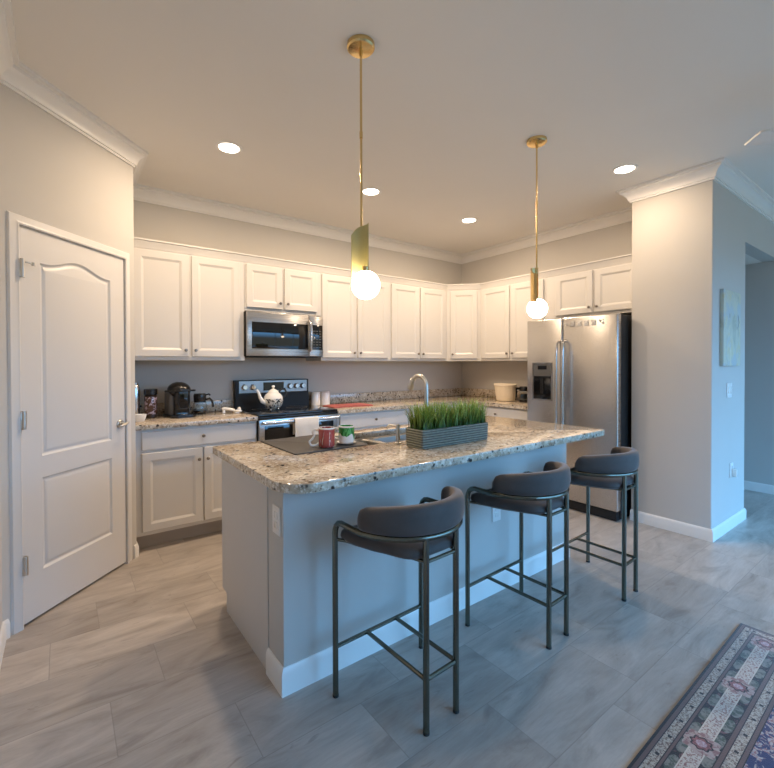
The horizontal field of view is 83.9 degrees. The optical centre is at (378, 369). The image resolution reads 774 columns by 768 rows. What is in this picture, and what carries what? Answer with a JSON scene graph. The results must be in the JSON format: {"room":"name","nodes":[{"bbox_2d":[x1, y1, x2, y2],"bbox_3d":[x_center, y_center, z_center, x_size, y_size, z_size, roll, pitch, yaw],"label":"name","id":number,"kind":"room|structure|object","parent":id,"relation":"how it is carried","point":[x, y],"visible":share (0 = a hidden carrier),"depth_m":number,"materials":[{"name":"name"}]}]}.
{"room":"kitchen","nodes":[
{"label":"kitchen","id":0,"kind":"room"},
{"bbox_2d":[0,465,1,629],"bbox_3d":[-0.830,-0.075,0.614,0.120,2.815,6.200,-1,1,-36],"label":"wall","id":1,"kind":"structure","parent":0,"point":[0,465],"depth_m":2.06,"materials":[{"name":"paint"}]},
{"bbox_2d":[0,619,9,668],"bbox_3d":[-0.379,1.290,0.146,0.028,0.092,4.894,-1,1,-36],"label":"baseboard","id":2,"kind":"structure","parent":1,"relation":"attached to","point":[5,628],"depth_m":2.04,"materials":[{"name":"paint"}]},
{"bbox_2d":[0,83,136,635],"bbox_3d":[-1.820,-0.092,2.543,0.110,2.815,0.922,0,1,9],"label":"wall","id":3,"kind":"structure","parent":0,"point":[51,174],"depth_m":2.36,"materials":[{"name":"paint"}]},
{"bbox_2d":[6,210,131,634],"bbox_3d":[-1.810,0.265,2.543,0.129,2.100,0.832,0,1,9],"label":"trim","id":4,"kind":"structure","parent":3,"relation":"attached to","point":[13,221],"depth_m":2.16,"materials":[{"name":"paint"}]},
{"bbox_2d":[19,226,128,624],"bbox_3d":[-1.753,0.287,2.527,0.098,2.028,0.730,0,1,9],"label":"door","id":5,"kind":"structure","parent":3,"relation":"in","point":[73,423],"depth_m":2.48,"materials":[{"name":"paint"}]},
{"bbox_2d":[0,0,773,263],"bbox_3d":[2.783,-1.467,3.261,8.862,0.109,6.200,-1,1,-36],"label":"trim","id":6,"kind":"structure","parent":3,"relation":"attached to","point":[15,75],"depth_m":3.53,"materials":[{"name":"paint"}]},
{"bbox_2d":[133,200,461,403],"bbox_3d":[-0.182,-0.124,5.014,6.382,2.815,0.120,-1,1,-36],"label":"wall","id":7,"kind":"structure","parent":0,"point":[151,221],"depth_m":4.35,"materials":[{"name":"paint"}]},
{"bbox_2d":[140,399,233,414],"bbox_3d":[-1.728,0.338,3.792,0.887,0.100,0.020,-1,1,-36],"label":"backsplash","id":8,"kind":"structure","parent":7,"relation":"attached to","point":[218,404],"depth_m":3.92,"materials":[{"name":"stone"}]},
{"bbox_2d":[134,247,244,360],"bbox_3d":[-1.624,-0.516,3.642,0.884,0.886,0.373,-1,1,-36],"label":"upper cabinet","id":9,"kind":"object","parent":7,"relation":"attached to","point":[187,307],"visible":0.95,"depth_m":3.49,"materials":[{"name":"paint"}]},
{"bbox_2d":[244,262,320,315],"bbox_3d":[-0.962,-0.745,4.127,0.756,0.444,0.373,-1,1,-36],"label":"upper cabinet","id":10,"kind":"object","parent":7,"relation":"attached to","point":[270,289],"visible":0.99,"depth_m":3.98,"materials":[{"name":"paint"}]},
{"bbox_2d":[244,311,322,357],"bbox_3d":[-0.946,-0.311,4.092,0.754,0.402,0.453,-1,1,-36],"label":"microwave","id":11,"kind":"object","parent":10,"relation":"attached to","point":[266,335],"visible":0.98,"depth_m":3.92,"materials":[{"name":"silver metal"}]},
{"bbox_2d":[306,273,389,360],"bbox_3d":[-0.307,-0.531,4.612,0.866,0.886,0.373,-1,1,-36],"label":"upper cabinet","id":12,"kind":"object","parent":7,"relation":"attached to","point":[355,328],"visible":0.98,"depth_m":4.44,"materials":[{"name":"paint"}]},
{"bbox_2d":[309,388,519,404],"bbox_3d":[0.628,0.321,4.614,2.358,0.100,1.488,-1,1,-36],"label":"backsplash","id":13,"kind":"structure","parent":7,"relation":"attached to","point":[390,395],"depth_m":5.27,"materials":[{"name":"stone"}]},
{"bbox_2d":[390,282,446,360],"bbox_3d":[0.395,-0.538,5.128,0.874,0.886,0.373,-1,1,-36],"label":"upper cabinet","id":14,"kind":"object","parent":7,"relation":"attached to","point":[418,315],"visible":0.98,"depth_m":4.97,"materials":[{"name":"paint"}]},
{"bbox_2d":[447,289,480,360],"bbox_3d":[1.068,-0.544,5.473,0.615,0.886,0.615,-1,1,-36],"label":"upper cabinet","id":15,"kind":"object","parent":7,"relation":"attached to","point":[463,306],"visible":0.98,"depth_m":5.23,"materials":[{"name":"paint"}]},
{"bbox_2d":[134,237,631,289],"bbox_3d":[0.197,-0.978,3.529,3.699,0.068,2.092,-1,1,-36],"label":"trim","id":16,"kind":"structure","parent":15,"relation":"attached to","point":[138,242],"depth_m":4.09,"materials":[{"name":"paint"}]},
{"bbox_2d":[0,489,773,767],"bbox_3d":[2.732,1.342,3.372,9.462,0.100,6.600,-1,1,-36],"label":"floor","id":17,"kind":"structure","parent":0,"point":[146,665],"depth_m":1.85,"materials":[{"name":"tile"}]},
{"bbox_2d":[135,421,256,547],"bbox_3d":[-1.537,0.866,3.542,0.882,0.876,0.657,-1,1,-36],"label":"base cabinet","id":18,"kind":"object","parent":17,"relation":"on","point":[179,474],"visible":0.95,"depth_m":3.23,"materials":[{"name":"paint"}]},
{"bbox_2d":[135,399,257,430],"bbox_3d":[-1.542,0.358,3.540,0.887,0.137,0.647,-1,1,-36],"label":"countertop","id":19,"kind":"structure","parent":18,"relation":"on","point":[214,415],"depth_m":3.44,"materials":[{"name":"beige stone"}]},
{"bbox_2d":[135,382,139,413],"bbox_3d":[-1.930,0.248,3.408,0.068,0.287,0.068,-1,1,-36],"label":"steel canister","id":20,"kind":"object","parent":19,"relation":"on","point":[137,387],"visible":0.3,"depth_m":3.39,"materials":[{"name":"silver metal"}]},
{"bbox_2d":[135,414,146,421],"bbox_3d":[-1.806,0.367,3.252,0.092,0.052,0.092,-1,1,-36],"label":"ceramic dish","id":21,"kind":"object","parent":19,"relation":"on","point":[138,417],"visible":0.86,"depth_m":3.22,"materials":[{"name":"white ceramic"}]},
{"bbox_2d":[144,389,157,417],"bbox_3d":[-1.836,0.275,3.465,0.100,0.232,0.100,-1,1,-36],"label":"jar","id":22,"kind":"object","parent":19,"relation":"on","point":[150,395],"visible":0.93,"depth_m":3.43,"materials":[{"name":"brown"}]},
{"bbox_2d":[163,382,195,418],"bbox_3d":[-1.640,0.247,3.542,0.240,0.285,0.267,-1,1,-44],"label":"coffee machine","id":23,"kind":"object","parent":19,"relation":"on","point":[177,394],"visible":1,"depth_m":3.48,"materials":[{"name":"black plastic"}]},
{"bbox_2d":[192,393,213,414],"bbox_3d":[-1.515,0.295,3.712,0.179,0.180,0.124,0,1,-11],"label":"coffee carafe","id":24,"kind":"object","parent":19,"relation":"on","point":[199,405],"visible":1,"depth_m":3.67,"materials":[{"name":"clear glass"}]},
{"bbox_2d":[192,402,207,414],"bbox_3d":[-1.542,0.327,3.707,0.124,0.116,0.124,0,1,-11],"label":"glass pot","id":25,"kind":"object","parent":24,"relation":"attached to","point":[198,407],"depth_m":3.66,"materials":[{"name":"clear glass"}]},
{"bbox_2d":[222,407,241,412],"bbox_3d":[-1.301,0.360,3.817,0.171,0.051,0.068,0,1,-8],"label":"spoon rest","id":26,"kind":"object","parent":19,"relation":"on","point":[238,410],"visible":1,"depth_m":3.80,"materials":[{"name":"white ceramic"}]},
{"bbox_2d":[233,379,338,440],"bbox_3d":[-0.855,0.701,3.994,0.754,1.192,0.716,-1,1,-36],"label":"range","id":27,"kind":"object","parent":17,"relation":"on","point":[271,424],"visible":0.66,"depth_m":4.02,"materials":[{"name":"black metal"}]},
{"bbox_2d":[256,385,286,409],"bbox_3d":[-0.975,0.259,3.920,0.262,0.225,0.175,0,1,-7],"label":"teapot","id":28,"kind":"object","parent":27,"relation":"on","point":[273,400],"visible":1,"depth_m":3.86,"materials":[{"name":"white ceramic"}]},
{"bbox_2d":[241,405,336,416],"bbox_3d":[-0.859,0.381,3.995,0.754,0.022,0.585,-1,1,-36],"label":"cooktop","id":29,"kind":"object","parent":27,"relation":"in","point":[256,410],"depth_m":3.88,"materials":[{"name":"black glass"}]},
{"bbox_2d":[293,416,318,436],"bbox_3d":[-0.630,0.507,3.730,0.226,0.182,0.056,-1,1,-36],"label":"hand towel","id":30,"kind":"object","parent":27,"relation":"hanging from","point":[304,426],"visible":0.89,"depth_m":3.70,"materials":[{"name":"white fabric"}]},
{"bbox_2d":[337,409,406,431],"bbox_3d":[-0.218,0.851,4.512,0.858,0.876,0.657,-1,1,-36],"label":"base cabinet","id":31,"kind":"object","parent":17,"relation":"on","point":[373,419],"visible":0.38,"depth_m":4.25,"materials":[{"name":"paint"}]},
{"bbox_2d":[222,433,565,697],"bbox_3d":[0.208,0.869,2.699,2.121,0.876,0.867,-1,1,-36],"label":"kitchen island","id":32,"kind":"object","parent":17,"relation":"on","point":[278,589],"visible":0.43,"depth_m":2.01,"materials":[{"name":"paint"}]},
{"bbox_2d":[272,504,280,536],"bbox_3d":[-0.425,0.624,1.781,0.008,0.117,0.075,-1,1,-36],"label":"wall outlet","id":33,"kind":"object","parent":32,"relation":"attached to","point":[276,511],"visible":1,"depth_m":1.77,"materials":[{"name":"white plastic"}]},
{"bbox_2d":[213,416,603,493],"bbox_3d":[0.295,0.413,2.505,2.207,0.037,0.965,-1,1,-36],"label":"island countertop","id":34,"kind":"structure","parent":32,"relation":"on","point":[281,471],"depth_m":2.01,"materials":[{"name":"beige stone"}]},
{"bbox_2d":[261,434,367,454],"bbox_3d":[-0.354,0.396,2.314,0.420,0.006,0.443,-1,1,-36],"label":"mat","id":35,"kind":"object","parent":34,"relation":"on","point":[298,445],"visible":0.75,"depth_m":2.25,"materials":[{"name":"grey fabric"}]},
{"bbox_2d":[308,426,334,447],"bbox_3d":[-0.290,0.344,2.184,0.133,0.100,0.084,0,1,-8],"label":"mug","id":36,"kind":"object","parent":35,"relation":"on","point":[326,433],"visible":1,"depth_m":2.16,"materials":[{"name":"red ceramic"}]},
{"bbox_3d":[-0.171,0.387,2.270,0.104,0.009,0.104,-1,1,-36],"label":"saucer","id":37,"kind":"object","parent":35,"relation":"on","visible":0},
{"bbox_2d":[335,424,353,442],"bbox_3d":[-0.182,0.340,2.262,0.110,0.088,0.085,-1,1,-37],"label":"mug","id":38,"kind":"object","parent":37,"relation":"on","point":[346,431],"visible":0.84,"depth_m":2.23,"materials":[{"name":"green ceramic"}]},
{"bbox_2d":[355,433,405,445],"bbox_3d":[0.077,0.522,2.590,0.746,0.174,0.366,-1,1,-36],"label":"sink","id":39,"kind":"object","parent":34,"relation":"in","point":[391,438],"visible":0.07,"depth_m":2.76,"materials":[{"name":"silver metal"}]},
{"bbox_2d":[386,424,400,443],"bbox_3d":[0.081,0.346,2.306,0.080,0.104,0.036,0,1,25],"label":"soap dispenser","id":40,"kind":"object","parent":34,"relation":"on","point":[397,426],"visible":1,"depth_m":2.29,"materials":[{"name":"silver metal"}]},
{"bbox_2d":[407,374,428,405],"bbox_3d":[0.257,0.210,2.538,0.116,0.368,0.187,-1,1,-36],"label":"faucet","id":41,"kind":"object","parent":34,"relation":"on","point":[411,384],"visible":0.58,"depth_m":2.48,"materials":[{"name":"silver metal"}]},
{"bbox_2d":[392,399,490,449],"bbox_3d":[0.367,0.273,2.325,0.761,0.246,0.387,-1,1,-41],"label":"grass planter","id":42,"kind":"object","parent":34,"relation":"on","point":[440,427],"visible":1,"depth_m":2.24,"materials":[{"name":"grey wicker"}]},
{"bbox_2d":[492,508,500,521],"bbox_3d":[0.690,0.833,2.527,0.075,0.117,0.008,-1,1,-36],"label":"wall outlet","id":43,"kind":"object","parent":32,"relation":"attached to","point":[496,513],"visible":0.64,"depth_m":2.52,"materials":[{"name":"white plastic"}]},
{"bbox_2d":[332,486,463,736],"bbox_3d":[0.126,0.902,1.737,0.503,0.832,0.404,-1,1,-39],"label":"bar stool","id":44,"kind":"object","parent":17,"relation":"on","point":[417,532],"visible":1,"depth_m":1.59,"materials":[{"name":"grey leather"}]},
{"bbox_2d":[407,405,455,424],"bbox_3d":[0.467,0.844,5.016,0.838,0.876,0.657,-1,1,-36],"label":"base cabinet","id":45,"kind":"object","parent":17,"relation":"on","point":[408,410],"visible":0.02,"depth_m":4.56,"materials":[{"name":"paint"}]},
{"bbox_2d":[467,404,526,419],"bbox_3d":[1.509,0.842,4.860,0.657,0.876,0.832,-1,1,-36],"label":"base cabinet","id":46,"kind":"object","parent":17,"relation":"on","point":[513,413],"visible":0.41,"depth_m":4.56,"materials":[{"name":"paint"}]},
{"bbox_2d":[309,388,526,413],"bbox_3d":[0.628,0.340,4.615,2.358,0.137,1.488,-1,1,-36],"label":"countertop","id":47,"kind":"structure","parent":46,"relation":"on","point":[390,400],"depth_m":4.96,"materials":[{"name":"beige stone"}]},
{"bbox_2d":[310,391,319,405],"bbox_3d":[-0.660,0.304,4.474,0.102,0.145,0.102,-1,1,-36],"label":"canister","id":48,"kind":"object","parent":47,"relation":"on","point":[315,395],"visible":0.94,"depth_m":4.43,"materials":[{"name":"white ceramic"}]},
{"bbox_2d":[320,391,329,404],"bbox_3d":[-0.567,0.303,4.542,0.102,0.145,0.102,-1,1,-36],"label":"canister","id":49,"kind":"object","parent":47,"relation":"on","point":[324,395],"visible":0.99,"depth_m":4.50,"materials":[{"name":"white ceramic"}]},
{"bbox_2d":[323,403,372,407],"bbox_3d":[-0.325,0.367,4.383,0.430,0.018,0.313,-1,1,-36],"label":"cloth","id":50,"kind":"object","parent":47,"relation":"on","point":[346,404],"visible":0.99,"depth_m":4.35,"materials":[{"name":"red fabric"}]},
{"bbox_2d":[494,383,517,400],"bbox_3d":[1.461,0.267,4.966,0.216,0.195,0.284,-1,1,-36],"label":"storage basket","id":51,"kind":"object","parent":47,"relation":"on","point":[503,391],"visible":0.97,"depth_m":4.87,"materials":[{"name":"beige ceramic"}]},
{"bbox_2d":[515,386,526,402],"bbox_3d":[1.586,0.277,4.763,0.154,0.178,0.108,0,1,-6],"label":"press","id":52,"kind":"object","parent":47,"relation":"on","point":[523,389],"visible":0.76,"depth_m":4.73,"materials":[{"name":"black plastic"}]},
{"bbox_2d":[465,461,570,649],"bbox_3d":[0.754,0.895,2.206,0.503,0.832,0.404,-1,1,-39],"label":"bar stool","id":53,"kind":"object","parent":17,"relation":"on","point":[535,493],"visible":1,"depth_m":2.07,"materials":[{"name":"grey leather"}]},
{"bbox_2d":[527,313,631,520],"bbox_3d":[1.974,0.405,4.119,0.740,1.763,0.871,-1,1,-36],"label":"refrigerator","id":54,"kind":"object","parent":17,"relation":"on","point":[580,376],"visible":0.65,"depth_m":3.81,"materials":[{"name":"silver metal"}]},
{"bbox_2d":[552,447,638,601],"bbox_3d":[1.338,0.889,2.610,0.503,0.832,0.404,-1,1,-39],"label":"bar stool","id":55,"kind":"object","parent":17,"relation":"on","point":[614,470],"visible":0.89,"depth_m":2.45,"materials":[{"name":"grey leather"}]},
{"bbox_2d":[627,623,773,767],"bbox_3d":[1.475,1.317,0.975,2.090,0.008,1.502,-1,1,-37],"label":"rug","id":56,"kind":"object","parent":17,"relation":"on","point":[725,719],"visible":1,"depth_m":1.61,"materials":[{"name":"multicoloured fabric"}]},
{"bbox_2d":[11,0,773,253],"bbox_3d":[2.723,-1.573,3.341,9.462,0.100,6.600,-1,1,-36],"label":"ceiling","id":57,"kind":"structure","parent":0,"point":[454,92],"depth_m":2.38,"materials":[{"name":"paint"}]},
{"bbox_2d":[215,141,242,153],"bbox_3d":[-1.019,-1.503,2.928,0.180,0.006,0.180,-1,1,-36],"label":"recessed light","id":58,"kind":"object","parent":57,"relation":"in","point":[228,147],"visible":1,"depth_m":2.92,"materials":[{"name":"white plastic"}]},
{"bbox_2d":[347,34,379,299],"bbox_3d":[-0.071,-0.908,1.970,0.142,1.183,0.181,0,1,-8],"label":"pendant light","id":59,"kind":"object","parent":57,"relation":"hanging from","point":[365,284],"visible":1,"depth_m":1.98,"materials":[{"name":"gold metal"}]},
{"bbox_2d":[362,266,368,270],"bbox_3d":[-0.060,-0.444,1.951,0.032,0.040,0.031,0,1,-8],"label":"socket","id":60,"kind":"object","parent":59,"relation":"attached to","point":[364,268],"depth_m":1.94,"materials":[{"name":"gold metal"}]},
{"bbox_2d":[362,187,380,195],"bbox_3d":[-0.068,-1.514,3.677,0.180,0.006,0.180,-1,1,-36],"label":"recessed light","id":61,"kind":"object","parent":57,"relation":"in","point":[369,191],"visible":0.95,"depth_m":3.67,"materials":[{"name":"white plastic"}]},
{"bbox_2d":[460,217,477,222],"bbox_3d":[0.924,-1.525,4.416,0.180,0.006,0.180,-1,1,-36],"label":"recessed light","id":62,"kind":"object","parent":57,"relation":"in","point":[468,219],"visible":1,"depth_m":4.42,"materials":[{"name":"white plastic"}]},
{"bbox_2d":[527,135,547,317],"bbox_3d":[1.046,-0.924,2.848,0.133,1.176,0.130,0,1,26],"label":"pendant light","id":63,"kind":"object","parent":57,"relation":"hanging from","point":[537,307],"visible":1,"depth_m":2.83,"materials":[{"name":"gold metal"}]},
{"bbox_2d":[611,164,637,174],"bbox_3d":[1.865,-1.516,3.270,0.180,0.006,0.180,-1,1,-36],"label":"recessed light","id":64,"kind":"object","parent":57,"relation":"in","point":[626,168],"visible":1,"depth_m":3.27,"materials":[{"name":"white plastic"}]},
{"bbox_2d":[744,128,773,145],"bbox_3d":[2.661,-1.345,2.173,1.040,0.330,1.040,-1,1,-32],"label":"ceiling fan","id":65,"kind":"object","parent":57,"relation":"hanging from","point":[765,136],"visible":1,"depth_m":2.31,"materials":[{"name":"white plastic"}]},
{"bbox_2d":[462,221,631,390],"bbox_3d":[1.969,-0.131,5.032,0.304,2.815,2.402,-1,1,-36],"label":"wall","id":66,"kind":"structure","parent":0,"point":[613,241],"depth_m":5.11,"materials":[{"name":"paint"}]},
{"bbox_2d":[481,278,545,360],"bbox_3d":[1.606,-0.540,4.946,0.373,0.886,0.868,-1,1,-36],"label":"upper cabinet","id":67,"kind":"object","parent":66,"relation":"attached to","point":[505,316],"visible":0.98,"depth_m":4.89,"materials":[{"name":"paint"}]},
{"bbox_2d":[546,262,631,319],"bbox_3d":[2.135,-0.745,4.226,0.373,0.465,0.910,-1,1,-36],"label":"upper cabinet","id":68,"kind":"object","parent":66,"relation":"attached to","point":[603,290],"visible":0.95,"depth_m":4.11,"materials":[{"name":"paint"}]},
{"bbox_2d":[631,180,745,528],"bbox_3d":[2.648,-0.118,3.687,0.806,2.815,0.569,-1,1,-36],"label":"wall column","id":69,"kind":"structure","parent":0,"point":[688,243],"depth_m":3.42,"materials":[{"name":"paint"}]},
{"bbox_2d":[630,508,745,541],"bbox_3d":[2.656,1.243,3.696,0.834,0.092,0.583,-1,1,-36],"label":"baseboard","id":70,"kind":"structure","parent":69,"relation":"attached to","point":[711,535],"depth_m":3.42,"materials":[{"name":"paint"}]},
{"bbox_2d":[727,383,731,397],"bbox_3d":[2.808,0.169,3.447,0.116,0.117,0.010,-1,1,-36],"label":"light switch","id":71,"kind":"object","parent":69,"relation":"attached to","point":[729,385],"visible":1,"depth_m":3.43,"materials":[{"name":"white plastic"}]},
{"bbox_2d":[720,289,740,365],"bbox_3d":[2.793,-0.322,3.421,0.415,0.590,0.025,-1,1,-36],"label":"painting","id":72,"kind":"object","parent":69,"relation":"attached to","point":[730,301],"visible":1,"depth_m":3.37},
{"bbox_2d":[730,462,737,477],"bbox_3d":[2.871,0.819,3.480,0.075,0.117,0.040,-1,1,-36],"label":"wall outlet","id":73,"kind":"object","parent":69,"relation":"attached to","point":[733,472],"visible":1,"depth_m":3.47,"materials":[{"name":"white plastic"}]},
{"bbox_2d":[732,468,737,476],"bbox_3d":[2.880,0.838,3.482,0.040,0.062,0.032,-1,1,-36],"label":"night light","id":74,"kind":"object","parent":73,"relation":"attached to","point":[734,471],"depth_m":3.47,"materials":[{"name":"white plastic"}]},
{"bbox_2d":[745,254,762,264],"bbox_3d":[2.670,-1.142,5.261,1.113,0.072,2.850,-1,1,-36],"label":"ceiling","id":75,"kind":"structure","parent":0,"point":[748,259],"depth_m":4.36,"materials":[{"name":"paint"}]},
{"bbox_2d":[744,261,773,484],"bbox_3d":[3.202,-0.141,5.586,0.113,2.815,2.971,-1,1,-36],"label":"wall","id":76,"kind":"structure","parent":0,"point":[759,277],"depth_m":4.47,"materials":[{"name":"paint"}]},
{"bbox_2d":[744,480,773,494],"bbox_3d":[4.280,1.209,6.382,2.797,0.092,2.985,-1,1,-36],"label":"baseboard","id":77,"kind":"structure","parent":76,"relation":"attached to","point":[748,485],"depth_m":4.47,"materials":[{"name":"paint"}]},
{"bbox_2d":[745,204,773,261],"bbox_3d":[4.674,-0.138,4.900,3.896,2.815,0.121,-1,1,-36],"label":"wall","id":78,"kind":"structure","parent":0,"point":[759,235],"depth_m":3.97,"materials":[{"name":"paint"}]},
{"bbox_3d":[-1.926,-0.099,3.211,0.110,2.815,0.717,-1,1,-36],"label":"wall","id":79,"kind":"structure","parent":0,"visible":0},
{"bbox_2d":[133,541,138,558],"bbox_3d":[-1.700,1.264,3.024,0.031,0.092,0.106,0,1,-24],"label":"baseboard","id":80,"kind":"structure","parent":79,"relation":"attached to","point":[136,546],"depth_m":2.98,"materials":[{"name":"paint"}]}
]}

